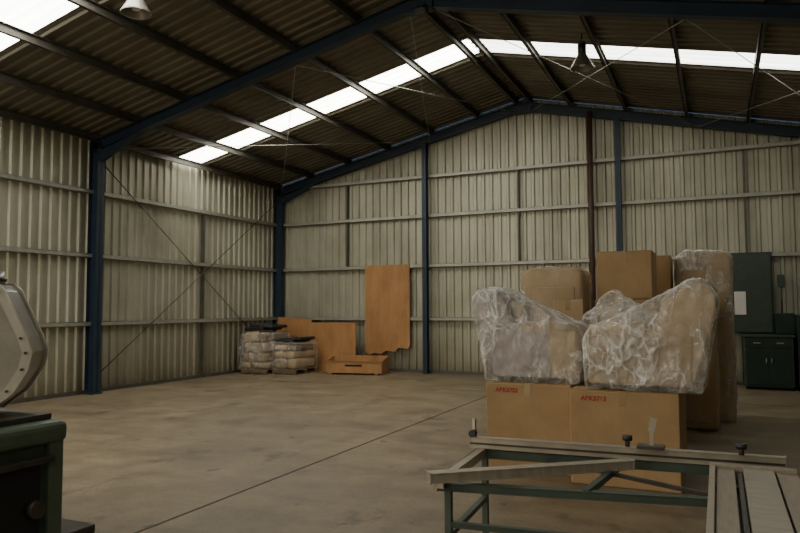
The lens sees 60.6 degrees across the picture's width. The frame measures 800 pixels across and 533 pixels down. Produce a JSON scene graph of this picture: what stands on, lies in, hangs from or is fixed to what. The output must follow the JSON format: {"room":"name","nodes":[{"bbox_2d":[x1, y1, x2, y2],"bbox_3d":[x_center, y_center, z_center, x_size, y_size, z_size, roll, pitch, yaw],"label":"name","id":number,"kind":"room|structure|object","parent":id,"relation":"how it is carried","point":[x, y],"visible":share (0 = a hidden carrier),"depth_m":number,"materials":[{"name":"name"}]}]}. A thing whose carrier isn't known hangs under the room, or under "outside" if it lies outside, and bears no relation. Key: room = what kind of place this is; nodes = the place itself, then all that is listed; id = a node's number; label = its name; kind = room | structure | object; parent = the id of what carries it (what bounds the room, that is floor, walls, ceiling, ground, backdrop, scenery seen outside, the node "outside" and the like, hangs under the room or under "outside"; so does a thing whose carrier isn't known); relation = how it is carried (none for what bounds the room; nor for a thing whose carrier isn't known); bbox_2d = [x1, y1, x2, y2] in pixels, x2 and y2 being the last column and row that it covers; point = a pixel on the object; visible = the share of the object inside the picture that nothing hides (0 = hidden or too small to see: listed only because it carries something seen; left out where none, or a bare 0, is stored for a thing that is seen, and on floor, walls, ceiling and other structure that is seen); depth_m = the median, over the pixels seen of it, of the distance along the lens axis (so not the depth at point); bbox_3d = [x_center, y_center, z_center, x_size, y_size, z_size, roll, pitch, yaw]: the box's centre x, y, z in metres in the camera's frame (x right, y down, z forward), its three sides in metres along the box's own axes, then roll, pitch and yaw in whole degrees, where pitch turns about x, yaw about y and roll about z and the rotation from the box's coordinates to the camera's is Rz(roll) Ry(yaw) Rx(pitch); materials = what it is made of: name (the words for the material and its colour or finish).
{"room":"warehouse interior","nodes":[
{"label":"warehouse interior","id":0,"kind":"room"},
{"bbox_2d":[0,117,275,398],"bbox_3d":[-8.423,-0.345,7.902,0.038,4.910,23.970,-2,-4,25],"label":"wall","id":1,"kind":"structure","parent":0,"point":[33,216],"depth_m":14.17,"materials":[{"name":"beige metal"}]},
{"bbox_2d":[0,140,799,404],"bbox_3d":[-2.093,-0.525,4.998,13.890,4.862,23.830,-2,-4,25],"label":"wall girts","id":2,"kind":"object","parent":1,"relation":"attached to","point":[202,264],"depth_m":15.45,"materials":[{"name":"metal"}]},
{"bbox_2d":[0,370,799,532],"bbox_3d":[-2.094,1.975,4.822,14.170,0.150,24.170,-2,-4,25],"label":"floor","id":3,"kind":"structure","parent":0,"point":[135,459],"depth_m":7.43,"materials":[{"name":"concrete"}]},
{"bbox_2d":[0,409,94,532],"bbox_3d":[-2.765,1.393,4.367,1.630,0.965,1.520,-2,-4,25],"label":"machine","id":4,"kind":"object","parent":3,"relation":"on","point":[31,442],"visible":1,"depth_m":3.96,"materials":[{"name":"paint"}]},
{"bbox_2d":[0,271,48,406],"bbox_3d":[-2.685,0.449,4.111,0.978,0.841,0.346,0,-3,-11],"label":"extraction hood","id":5,"kind":"object","parent":4,"relation":"on","point":[24,350],"visible":1,"depth_m":4.04,"materials":[{"name":"metal"}]},
{"bbox_2d":[239,323,316,374],"bbox_3d":[-3.010,2.021,16.965,1.607,1.212,1.455,-2,-4,25],"label":"pallet stack","id":6,"kind":"object","parent":3,"relation":"on","point":[272,352],"visible":1,"depth_m":16.66,"materials":[{"name":"beige plastic"}]},
{"bbox_2d":[277,317,355,370],"bbox_3d":[-2.169,1.980,17.582,2.360,1.360,0.050,-2,-4,25],"label":"plywood sheet","id":7,"kind":"object","parent":3,"relation":"on","point":[331,339],"visible":0.46,"depth_m":17.45,"materials":[{"name":"brown wood"}]},
{"bbox_2d":[324,355,388,374],"bbox_3d":[-1.040,2.385,16.573,1.440,0.420,0.632,-1,-4,13],"label":"crate","id":8,"kind":"object","parent":3,"relation":"on","point":[372,364],"visible":1,"depth_m":16.36,"materials":[{"name":"brown wood"}]},
{"bbox_2d":[134,377,796,532],"bbox_3d":[0.736,1.863,4.436,13.058,0.002,22.684,-1,-3,6],"label":"floor joints","id":9,"kind":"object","parent":3,"relation":"in","point":[205,377],"depth_m":6.71,"materials":[{"name":"concrete"}]},
{"bbox_2d":[486,377,578,475],"bbox_3d":[1.410,1.584,6.994,0.840,0.857,0.804,-2,-4,25],"label":"carton","id":10,"kind":"object","parent":3,"relation":"on","point":[540,410],"visible":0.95,"depth_m":6.65,"materials":[{"name":"brown cardboard"}]},
{"bbox_2d":[472,286,589,384],"bbox_3d":[1.413,0.692,7.123,1.122,0.977,0.966,-2,-4,25],"label":"armchair","id":11,"kind":"object","parent":10,"relation":"on","point":[516,345],"visible":0.84,"depth_m":6.79,"materials":[{"name":"plastic"}]},
{"bbox_2d":[553,299,588,322],"bbox_3d":[2.104,1.245,8.348,0.360,1.687,0.422,-2,-4,25],"label":"carton","id":12,"kind":"object","parent":3,"relation":"on","point":[575,308],"visible":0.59,"depth_m":8.20,"materials":[{"name":"brown cardboard"}]},
{"bbox_2d":[425,417,799,532],"bbox_3d":[0.620,1.228,2.428,1.591,1.032,2.647,-2,-4,25],"label":"table","id":13,"kind":"object","parent":3,"relation":"on","point":[747,493],"visible":1,"depth_m":3.13,"materials":[{"name":"metal"}]},
{"bbox_2d":[570,381,685,493],"bbox_3d":[2.143,1.550,6.401,0.930,0.847,0.804,-2,-4,25],"label":"carton","id":14,"kind":"object","parent":3,"relation":"on","point":[600,416],"visible":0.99,"depth_m":6.05,"materials":[{"name":"brown cardboard"}]},
{"bbox_2d":[582,278,719,393],"bbox_3d":[2.366,0.635,6.416,1.171,1.021,0.960,-2,-4,25],"label":"armchair","id":15,"kind":"object","parent":14,"relation":"on","point":[668,350],"visible":0.99,"depth_m":6.01,"materials":[{"name":"clear plastic"}]},
{"bbox_2d":[684,393,686,448],"bbox_3d":[2.505,1.595,7.191,0.900,0.847,0.822,-2,-4,25],"label":"carton","id":16,"kind":"object","parent":3,"relation":"on","point":[685,424],"visible":0.02,"depth_m":7.16,"materials":[{"name":"brown cardboard"}]},
{"bbox_2d":[582,290,652,323],"bbox_3d":[2.466,0.746,7.702,0.745,0.973,0.793,-2,-4,25],"label":"bundle","id":17,"kind":"object","parent":16,"relation":"on","point":[601,313],"visible":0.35,"depth_m":7.51,"materials":[{"name":"plastic"}]},
{"bbox_2d":[671,295,720,430],"bbox_3d":[3.895,1.255,9.165,0.707,1.800,0.639,-2,-4,25],"label":"carton","id":18,"kind":"object","parent":3,"relation":"on","point":[702,410],"visible":0.36,"depth_m":8.80,"materials":[{"name":"cardboard"}]},
{"bbox_2d":[674,249,737,421],"bbox_3d":[4.426,0.985,9.914,0.792,2.437,0.873,-2,-4,25],"label":"box","id":19,"kind":"object","parent":3,"relation":"on","point":[716,267],"visible":0.51,"depth_m":9.48,"materials":[{"name":"cardboard"}]},
{"bbox_2d":[741,334,794,390],"bbox_3d":[7.106,1.835,13.206,0.890,1.040,0.668,-2,-4,25],"label":"base cabinet","id":20,"kind":"object","parent":3,"relation":"on","point":[768,358],"visible":1,"depth_m":12.93,"materials":[{"name":"metal"}]},
{"bbox_2d":[730,252,774,333],"bbox_3d":[6.979,0.526,13.678,0.840,1.610,0.135,-2,-4,25],"label":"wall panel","id":21,"kind":"object","parent":20,"relation":"on","point":[752,271],"visible":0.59,"depth_m":13.57,"materials":[{"name":"metal"}]},
{"bbox_2d":[734,292,746,314],"bbox_3d":[6.794,0.738,13.658,0.209,0.439,0.034,-2,-4,25],"label":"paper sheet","id":22,"kind":"object","parent":21,"relation":"attached to","point":[739,297],"visible":1,"depth_m":13.64,"materials":[{"name":"white paper"}]},
{"bbox_2d":[774,275,799,388],"bbox_3d":[7.829,1.231,12.880,1.310,2.200,0.710,-2,-4,25],"label":"tall cabinet","id":23,"kind":"object","parent":3,"relation":"on","point":[785,323],"visible":1,"depth_m":13.15,"materials":[{"name":"metal"}]},
{"bbox_3d":[2.093,1.700,9.006,0.820,0.857,0.752,-2,-4,25],"label":"carton","id":24,"kind":"object","parent":3,"relation":"on","visible":0},
{"bbox_2d":[521,266,591,322],"bbox_3d":[2.073,0.652,9.041,0.837,1.305,0.671,-2,-4,25],"label":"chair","id":25,"kind":"object","parent":24,"relation":"on","point":[543,285],"visible":0.34,"depth_m":8.80,"materials":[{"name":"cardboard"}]},
{"bbox_3d":[2.965,1.683,8.795,0.720,0.857,0.801,-2,-4,25],"label":"carton","id":26,"kind":"object","parent":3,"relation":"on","visible":0},
{"bbox_2d":[595,299,659,320],"bbox_3d":[2.961,0.842,8.845,0.720,0.827,0.802,-2,-4,25],"label":"carton","id":27,"kind":"object","parent":26,"relation":"on","point":[653,307],"visible":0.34,"depth_m":8.49,"materials":[{"name":"brown cardboard"}]},
{"bbox_2d":[596,250,656,299],"bbox_3d":[2.945,0.124,8.860,0.660,0.607,0.702,-2,-4,25],"label":"carton","id":28,"kind":"object","parent":27,"relation":"on","point":[633,274],"visible":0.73,"depth_m":8.54,"materials":[{"name":"brown cardboard"}]},
{"bbox_3d":[3.585,1.624,9.945,0.740,1.107,0.601,-2,-4,25],"label":"carton","id":29,"kind":"object","parent":3,"relation":"on","visible":0},
{"bbox_2d":[656,255,672,301],"bbox_3d":[3.598,0.467,10.006,0.720,1.207,0.602,-2,-4,25],"label":"carton","id":30,"kind":"object","parent":29,"relation":"on","point":[664,263],"visible":0.17,"depth_m":9.65,"materials":[{"name":"brown cardboard"}]},
{"bbox_2d":[0,0,799,184],"bbox_3d":[-2.122,-3.803,5.166,13.970,1.612,23.970,-2,-4,25],"label":"ceiling","id":31,"kind":"structure","parent":0,"point":[199,25],"depth_m":11.95,"materials":[{"name":"metal"}]},
{"bbox_2d":[120,0,151,19],"bbox_3d":[-3.414,-3.490,8.860,0.388,0.445,0.388,-2,-4,25],"label":"lamp","id":32,"kind":"object","parent":31,"relation":"hanging from","point":[133,9],"visible":1,"depth_m":8.90,"materials":[{"name":"metal"}]},
{"bbox_2d":[0,0,799,162],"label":"window","id":33,"kind":"structure","parent":31,"relation":"attached to","point":[30,16],"depth_m":11.97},
{"bbox_2d":[570,33,594,72],"bbox_3d":[2.922,-3.462,10.988,0.388,0.581,0.388,-2,-4,25],"label":"lamp","id":34,"kind":"object","parent":31,"relation":"hanging from","point":[582,63],"visible":1,"depth_m":10.94,"materials":[{"name":"metal"}]},
{"bbox_2d":[83,0,799,394],"bbox_3d":[-2.103,-1.264,5.029,13.850,6.343,23.840,-2,-4,25],"label":"steel frame","id":35,"kind":"object","parent":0,"point":[108,145],"visible":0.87,"depth_m":13.00,"materials":[{"name":"blue metal"}]},
{"bbox_2d":[0,0,770,189],"bbox_3d":[-2.104,-3.712,5.153,13.663,1.624,23.870,-2,-4,25],"label":"roof purlins","id":36,"kind":"structure","parent":35,"relation":"attached to","point":[92,6],"depth_m":12.14,"materials":[{"name":"metal"}]},
{"bbox_2d":[415,3,428,17],"bbox_3d":[0.333,-3.838,10.176,0.170,0.230,0.216,-2,-4,25],"label":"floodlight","id":37,"kind":"object","parent":35,"relation":"attached to","point":[422,11],"visible":1,"depth_m":10.09,"materials":[{"name":"metal"}]},
{"bbox_2d":[283,99,799,383],"bbox_3d":[2.935,-0.707,15.851,13.970,6.469,0.038,-2,-4,25],"label":"wall","id":38,"kind":"structure","parent":0,"point":[773,222],"depth_m":15.92,"materials":[{"name":"beige metal"}]},
{"bbox_2d":[365,264,409,353],"bbox_3d":[-0.317,1.081,17.108,1.230,2.240,0.020,-2,-4,25],"label":"plywood sheet","id":39,"kind":"object","parent":38,"relation":"attached to","point":[387,287],"visible":1,"depth_m":17.10,"materials":[{"name":"brown wood"}]}
]}

